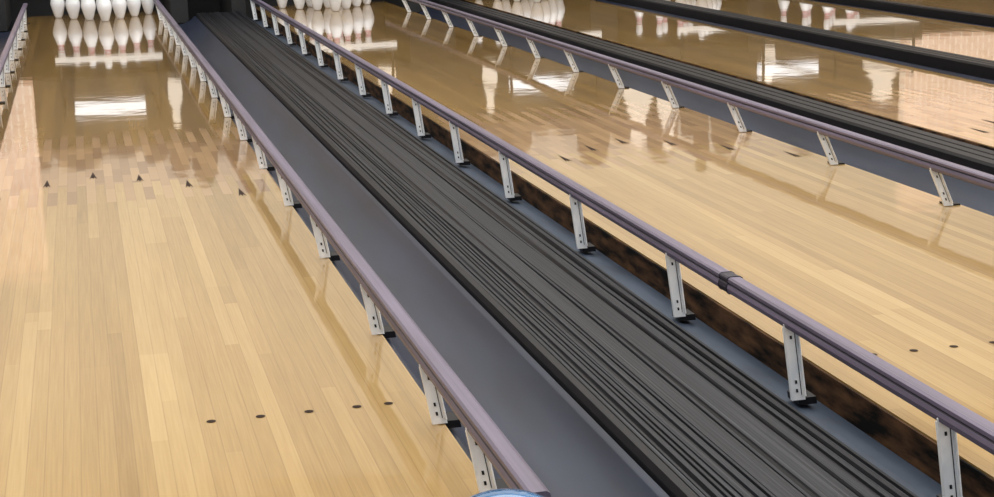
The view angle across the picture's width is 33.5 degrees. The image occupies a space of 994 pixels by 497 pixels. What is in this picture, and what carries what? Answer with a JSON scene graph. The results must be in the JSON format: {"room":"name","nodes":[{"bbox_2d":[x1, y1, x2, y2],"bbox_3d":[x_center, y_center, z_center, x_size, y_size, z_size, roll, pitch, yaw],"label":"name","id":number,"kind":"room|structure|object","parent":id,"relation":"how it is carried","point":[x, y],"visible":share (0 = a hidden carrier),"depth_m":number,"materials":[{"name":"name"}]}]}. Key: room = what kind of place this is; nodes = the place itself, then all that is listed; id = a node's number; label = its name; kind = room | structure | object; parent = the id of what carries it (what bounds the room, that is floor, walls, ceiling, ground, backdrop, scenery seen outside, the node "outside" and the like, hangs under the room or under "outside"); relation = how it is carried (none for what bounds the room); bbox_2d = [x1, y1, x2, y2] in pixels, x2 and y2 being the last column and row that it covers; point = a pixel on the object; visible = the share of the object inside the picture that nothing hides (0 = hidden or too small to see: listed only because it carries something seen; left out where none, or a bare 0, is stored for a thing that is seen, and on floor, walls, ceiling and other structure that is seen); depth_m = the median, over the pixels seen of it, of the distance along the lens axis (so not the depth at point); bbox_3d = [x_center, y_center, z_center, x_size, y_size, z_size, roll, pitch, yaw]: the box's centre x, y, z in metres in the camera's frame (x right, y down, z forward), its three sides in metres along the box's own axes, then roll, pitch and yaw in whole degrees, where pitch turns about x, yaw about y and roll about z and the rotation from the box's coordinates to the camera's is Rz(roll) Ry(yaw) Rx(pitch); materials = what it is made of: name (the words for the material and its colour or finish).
{"room":"sports facility","nodes":[
{"label":"sports facility","id":0,"kind":"room"},
{"bbox_3d":[1.837,-0.103,5.199,22.000,0.160,19.000,-5,13,-13],"label":"floor","id":1,"kind":"structure","parent":0,"visible":0},
{"bbox_2d":[0,31,10,55],"bbox_3d":[-1.976,-0.334,5.850,0.243,0.054,11.290,-5,13,-13],"label":"gutter","id":2,"kind":"object","parent":1,"relation":"on","point":[4,36],"visible":0.4,"depth_m":10.63,"materials":[{"name":"plastic"}]},
{"bbox_2d":[0,0,11,31],"bbox_3d":[-3.566,-1.821,11.618,0.220,0.510,0.990,-5,13,-13],"label":"panel","id":3,"kind":"object","parent":1,"relation":"on","point":[5,5],"visible":1,"depth_m":11.22,"materials":[{"name":"black"}]},
{"bbox_2d":[1,0,53,31],"bbox_3d":[-3.479,-1.728,12.214,0.381,0.225,0.040,-5,13,-13],"label":"curtain","id":4,"kind":"object","parent":1,"relation":"on","point":[34,8],"depth_m":12.19,"materials":[{"name":"black fabric"}]},
{"bbox_2d":[163,0,188,23],"bbox_3d":[-2.335,-1.919,11.913,0.120,0.510,0.990,-5,13,-13],"label":"panel","id":5,"kind":"object","parent":1,"relation":"on","point":[178,9],"visible":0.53,"depth_m":11.49,"materials":[{"name":"black"}]},
{"bbox_2d":[187,0,220,20],"bbox_3d":[-2.222,-1.812,12.519,0.241,0.150,0.040,-5,13,-13],"label":"curtain","id":6,"kind":"object","parent":1,"relation":"on","point":[194,6],"depth_m":12.49,"materials":[{"name":"black fabric"}]},
{"bbox_2d":[220,0,245,14],"bbox_3d":[-1.937,-1.951,12.009,0.100,0.510,0.990,-5,13,-13],"label":"panel","id":7,"kind":"object","parent":1,"relation":"on","point":[225,5],"visible":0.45,"depth_m":11.58,"materials":[{"name":"black"}]},
{"bbox_2d":[0,11,478,496],"bbox_3d":[-1.464,-0.396,6.211,0.924,0.141,11.750,-5,13,-13],"label":"lane","id":8,"kind":"object","parent":1,"relation":"on","point":[170,326],"visible":0.94,"depth_m":3.40,"materials":[{"name":"brown wood"}]},
{"bbox_2d":[0,3,29,103],"bbox_3d":[-1.985,-0.581,6.506,0.047,0.136,9.860,-5,13,-13],"label":"rail","id":9,"kind":"object","parent":8,"relation":"on","point":[7,54],"visible":0.97,"depth_m":8.64,"materials":[{"name":"metal"}]},
{"bbox_2d":[50,0,64,17],"bbox_3d":[-3.054,-1.758,11.452,0.099,0.312,0.099,-5,13,-13],"label":"pin","id":10,"kind":"object","parent":8,"relation":"on","point":[57,6],"visible":0.99,"depth_m":11.44,"materials":[{"name":"white plastic"}]},
{"bbox_2d":[65,0,79,18],"bbox_3d":[-2.913,-1.731,11.315,0.099,0.312,0.099,-5,13,-13],"label":"pin","id":11,"kind":"object","parent":8,"relation":"on","point":[72,6],"visible":1,"depth_m":11.30,"materials":[{"name":"white plastic"}]},
{"bbox_2d":[81,0,95,19],"bbox_3d":[-2.773,-1.704,11.177,0.099,0.312,0.099,-5,13,-13],"label":"pin","id":12,"kind":"object","parent":8,"relation":"on","point":[88,7],"visible":1,"depth_m":11.16,"materials":[{"name":"white plastic"}]},
{"bbox_2d":[97,0,111,21],"bbox_3d":[-2.632,-1.677,11.040,0.099,0.312,0.099,-5,13,-13],"label":"pin","id":13,"kind":"object","parent":8,"relation":"on","point":[104,7],"visible":1,"depth_m":11.02,"materials":[{"name":"white plastic"}]},
{"bbox_2d":[112,0,126,18],"bbox_3d":[-2.574,-1.720,11.225,0.099,0.312,0.099,-5,13,-13],"label":"pin","id":14,"kind":"object","parent":8,"relation":"on","point":[119,6],"visible":1,"depth_m":11.21,"materials":[{"name":"white plastic"}]},
{"bbox_2d":[126,0,140,16],"bbox_3d":[-2.516,-1.762,11.410,0.099,0.312,0.099,-5,13,-13],"label":"pin","id":15,"kind":"object","parent":8,"relation":"on","point":[134,6],"visible":0.99,"depth_m":11.40,"materials":[{"name":"white plastic"}]},
{"bbox_2d":[141,0,153,13],"bbox_3d":[-2.458,-1.805,11.595,0.099,0.312,0.099,-5,13,-13],"label":"pin","id":16,"kind":"object","parent":8,"relation":"on","point":[148,5],"visible":0.92,"depth_m":11.58,"materials":[{"name":"white plastic"}]},
{"bbox_2d":[153,0,550,496],"bbox_3d":[-1.134,-0.649,6.710,0.067,0.136,9.860,-5,13,-13],"label":"rail","id":17,"kind":"object","parent":8,"relation":"on","point":[488,446],"visible":0.96,"depth_m":2.92,"materials":[{"name":"metal"}]},
{"bbox_2d":[470,488,543,496],"bbox_3d":[0.011,0.368,1.836,0.200,0.200,0.200,-5,13,-13],"label":"ball","id":18,"kind":"object","parent":8,"relation":"on","point":[505,492],"visible":1,"depth_m":1.82,"materials":[{"name":"blue plastic"}]},
{"bbox_2d":[245,0,259,18],"bbox_3d":[-1.868,-1.828,12.607,0.104,0.139,0.040,-5,13,-13],"label":"curtain","id":19,"kind":"object","parent":1,"relation":"on","point":[249,13],"depth_m":12.58,"materials":[{"name":"black fabric"}]},
{"bbox_2d":[262,0,277,5],"bbox_3d":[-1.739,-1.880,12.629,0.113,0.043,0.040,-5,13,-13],"label":"curtain","id":20,"kind":"object","parent":1,"relation":"on","point":[270,2],"depth_m":12.61,"materials":[{"name":"black fabric"}]},
{"bbox_2d":[384,0,428,12],"bbox_3d":[-0.600,-2.057,12.330,0.340,0.510,0.990,-5,13,-13],"label":"panel","id":21,"kind":"object","parent":1,"relation":"on","point":[413,6],"visible":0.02,"depth_m":11.89,"materials":[{"name":"black"}]},
{"bbox_2d":[179,16,668,496],"bbox_3d":[-0.840,-0.424,6.123,0.242,0.054,11.290,-5,13,-13],"label":"gutter","id":22,"kind":"object","parent":1,"relation":"on","point":[562,444],"visible":0.55,"depth_m":3.41,"materials":[{"name":"plastic"}]},
{"bbox_2d":[252,19,941,496],"bbox_3d":[-0.350,-0.450,6.243,0.136,0.014,11.290,-5,13,-13],"label":"ledge","id":23,"kind":"object","parent":1,"relation":"on","point":[893,465],"visible":0.29,"depth_m":3.31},
{"bbox_2d":[196,11,917,496],"bbox_3d":[-0.569,-0.456,6.186,0.311,0.083,11.290,-5,13,-13],"label":"divider","id":24,"kind":"object","parent":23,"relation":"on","point":[696,423],"visible":0.99,"depth_m":3.19,"materials":[{"name":"rubber"}]},
{"bbox_2d":[250,0,993,496],"bbox_3d":[-0.409,-0.596,6.465,0.068,0.174,10.700,-5,13,-13],"label":"rail","id":25,"kind":"object","parent":23,"relation":"on","point":[952,418],"visible":1,"depth_m":3.16,"materials":[{"name":"metal"}]},
{"bbox_2d":[255,1,993,496],"bbox_3d":[0.133,-0.524,6.594,0.969,0.141,11.750,-5,13,-13],"label":"lane","id":26,"kind":"object","parent":1,"relation":"on","point":[905,276],"visible":0.7,"depth_m":4.25,"materials":[{"name":"brown wood"}]},
{"bbox_2d":[276,0,287,7],"bbox_3d":[-1.544,-1.878,11.815,0.099,0.312,0.099,-5,13,-13],"label":"pin","id":27,"kind":"object","parent":26,"relation":"on","point":[281,3],"visible":1,"depth_m":11.82,"materials":[{"name":"white plastic"}]},
{"bbox_2d":[293,0,304,8],"bbox_3d":[-1.404,-1.851,11.677,0.099,0.312,0.099,-5,13,-13],"label":"pin","id":28,"kind":"object","parent":26,"relation":"on","point":[299,4],"visible":1,"depth_m":11.68,"materials":[{"name":"white plastic"}]},
{"bbox_2d":[305,0,312,6],"bbox_3d":[-1.346,-1.894,11.862,0.099,0.312,0.099,-5,13,-13],"label":"pin","id":29,"kind":"object","parent":26,"relation":"on","point":[308,2],"visible":0.68,"depth_m":11.87,"materials":[{"name":"white plastic"}]},
{"bbox_2d":[311,0,322,9],"bbox_3d":[-1.263,-1.824,11.540,0.099,0.312,0.099,-5,13,-13],"label":"pin","id":30,"kind":"object","parent":26,"relation":"on","point":[317,4],"visible":1,"depth_m":11.54,"materials":[{"name":"white plastic"}]},
{"bbox_2d":[323,0,330,7],"bbox_3d":[-1.205,-1.867,11.725,0.099,0.312,0.099,-5,13,-13],"label":"pin","id":31,"kind":"object","parent":26,"relation":"on","point":[326,2],"visible":0.74,"depth_m":11.72,"materials":[{"name":"white plastic"}]},
{"bbox_2d":[329,0,341,10],"bbox_3d":[-1.122,-1.797,11.403,0.099,0.312,0.099,-5,13,-13],"label":"pin","id":32,"kind":"object","parent":26,"relation":"on","point":[335,5],"visible":1,"depth_m":11.40,"materials":[{"name":"white plastic"}]},
{"bbox_2d":[341,0,351,8],"bbox_3d":[-1.064,-1.840,11.588,0.099,0.312,0.099,-5,13,-13],"label":"pin","id":33,"kind":"object","parent":26,"relation":"on","point":[346,4],"visible":0.95,"depth_m":11.59,"materials":[{"name":"white plastic"}]},
{"bbox_2d":[352,0,361,6],"bbox_3d":[-1.006,-1.883,11.773,0.099,0.312,0.099,-5,13,-13],"label":"pin","id":34,"kind":"object","parent":26,"relation":"on","point":[356,3],"visible":0.97,"depth_m":11.78,"materials":[{"name":"white plastic"}]},
{"bbox_2d":[362,0,370,4],"bbox_3d":[-0.948,-1.926,11.958,0.099,0.312,0.099,-5,13,-13],"label":"pin","id":35,"kind":"object","parent":26,"relation":"on","point":[366,2],"visible":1,"depth_m":11.96,"materials":[{"name":"white plastic"}]},
{"bbox_2d":[402,0,993,205],"bbox_3d":[0.546,-0.689,6.691,0.098,0.136,10.700,-5,13,-13],"label":"rail","id":36,"kind":"object","parent":26,"relation":"on","point":[937,167],"visible":0.99,"depth_m":5.42,"materials":[{"name":"metal"}]},
{"bbox_2d":[419,7,993,215],"bbox_3d":[0.776,-0.553,6.511,0.235,0.054,11.290,-5,13,-13],"label":"gutter","id":37,"kind":"object","parent":1,"relation":"on","point":[973,196],"visible":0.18,"depth_m":5.91,"materials":[{"name":"plastic"}]},
{"bbox_2d":[429,0,993,174],"bbox_3d":[0.954,-0.596,6.548,0.128,0.120,11.290,-5,13,-13],"label":"divider","id":38,"kind":"object","parent":1,"relation":"on","point":[978,158],"visible":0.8,"depth_m":6.12,"materials":[{"name":"black plastic"}]},
{"bbox_2d":[461,0,993,150],"bbox_3d":[1.536,-0.636,6.932,0.814,0.141,11.750,-5,13,-13],"label":"lane","id":39,"kind":"object","parent":1,"relation":"on","point":[952,107],"visible":0.6,"depth_m":7.45,"materials":[{"name":"brown wood"}]},
{"bbox_2d":[594,0,993,83],"bbox_3d":[2.046,-0.655,6.816,0.115,0.054,11.290,-5,13,-13],"label":"gutter","id":40,"kind":"object","parent":1,"relation":"on","point":[603,1],"visible":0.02,"depth_m":8.46,"materials":[{"name":"plastic"}]},
{"bbox_2d":[605,0,993,79],"bbox_3d":[2.161,-0.690,6.838,0.118,0.115,11.290,-5,13,-13],"label":"divider","id":41,"kind":"object","parent":1,"relation":"on","point":[957,63],"visible":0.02,"depth_m":8.40,"materials":[{"name":"black plastic"}]},
{"bbox_2d":[667,0,993,60],"bbox_3d":[2.748,-0.733,7.223,0.854,0.141,11.750,-5,13,-13],"label":"lane","id":42,"kind":"object","parent":1,"relation":"on","point":[976,41],"visible":0.4,"depth_m":9.48,"materials":[{"name":"brown wood"}]},
{"bbox_2d":[809,0,993,27],"bbox_3d":[3.267,-0.752,7.109,0.095,0.054,11.290,-5,13,-13],"label":"gutter","id":43,"kind":"object","parent":1,"relation":"on","point":[809,0],"visible":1,"depth_m":10.16,"materials":[{"name":"plastic"}]},
{"bbox_2d":[814,0,993,26],"bbox_3d":[3.344,-0.784,7.122,0.058,0.115,11.290,-5,13,-13],"label":"divider","id":44,"kind":"object","parent":1,"relation":"on","point":[898,7],"visible":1,"depth_m":9.98,"materials":[{"name":"black plastic"}]},
{"bbox_2d":[886,0,993,14],"bbox_3d":[3.892,-0.824,7.498,0.934,0.141,11.750,-5,13,-13],"label":"lane","id":45,"kind":"object","parent":1,"relation":"on","point":[977,6],"visible":0.02,"depth_m":10.65,"materials":[{"name":"brown wood"}]}
]}

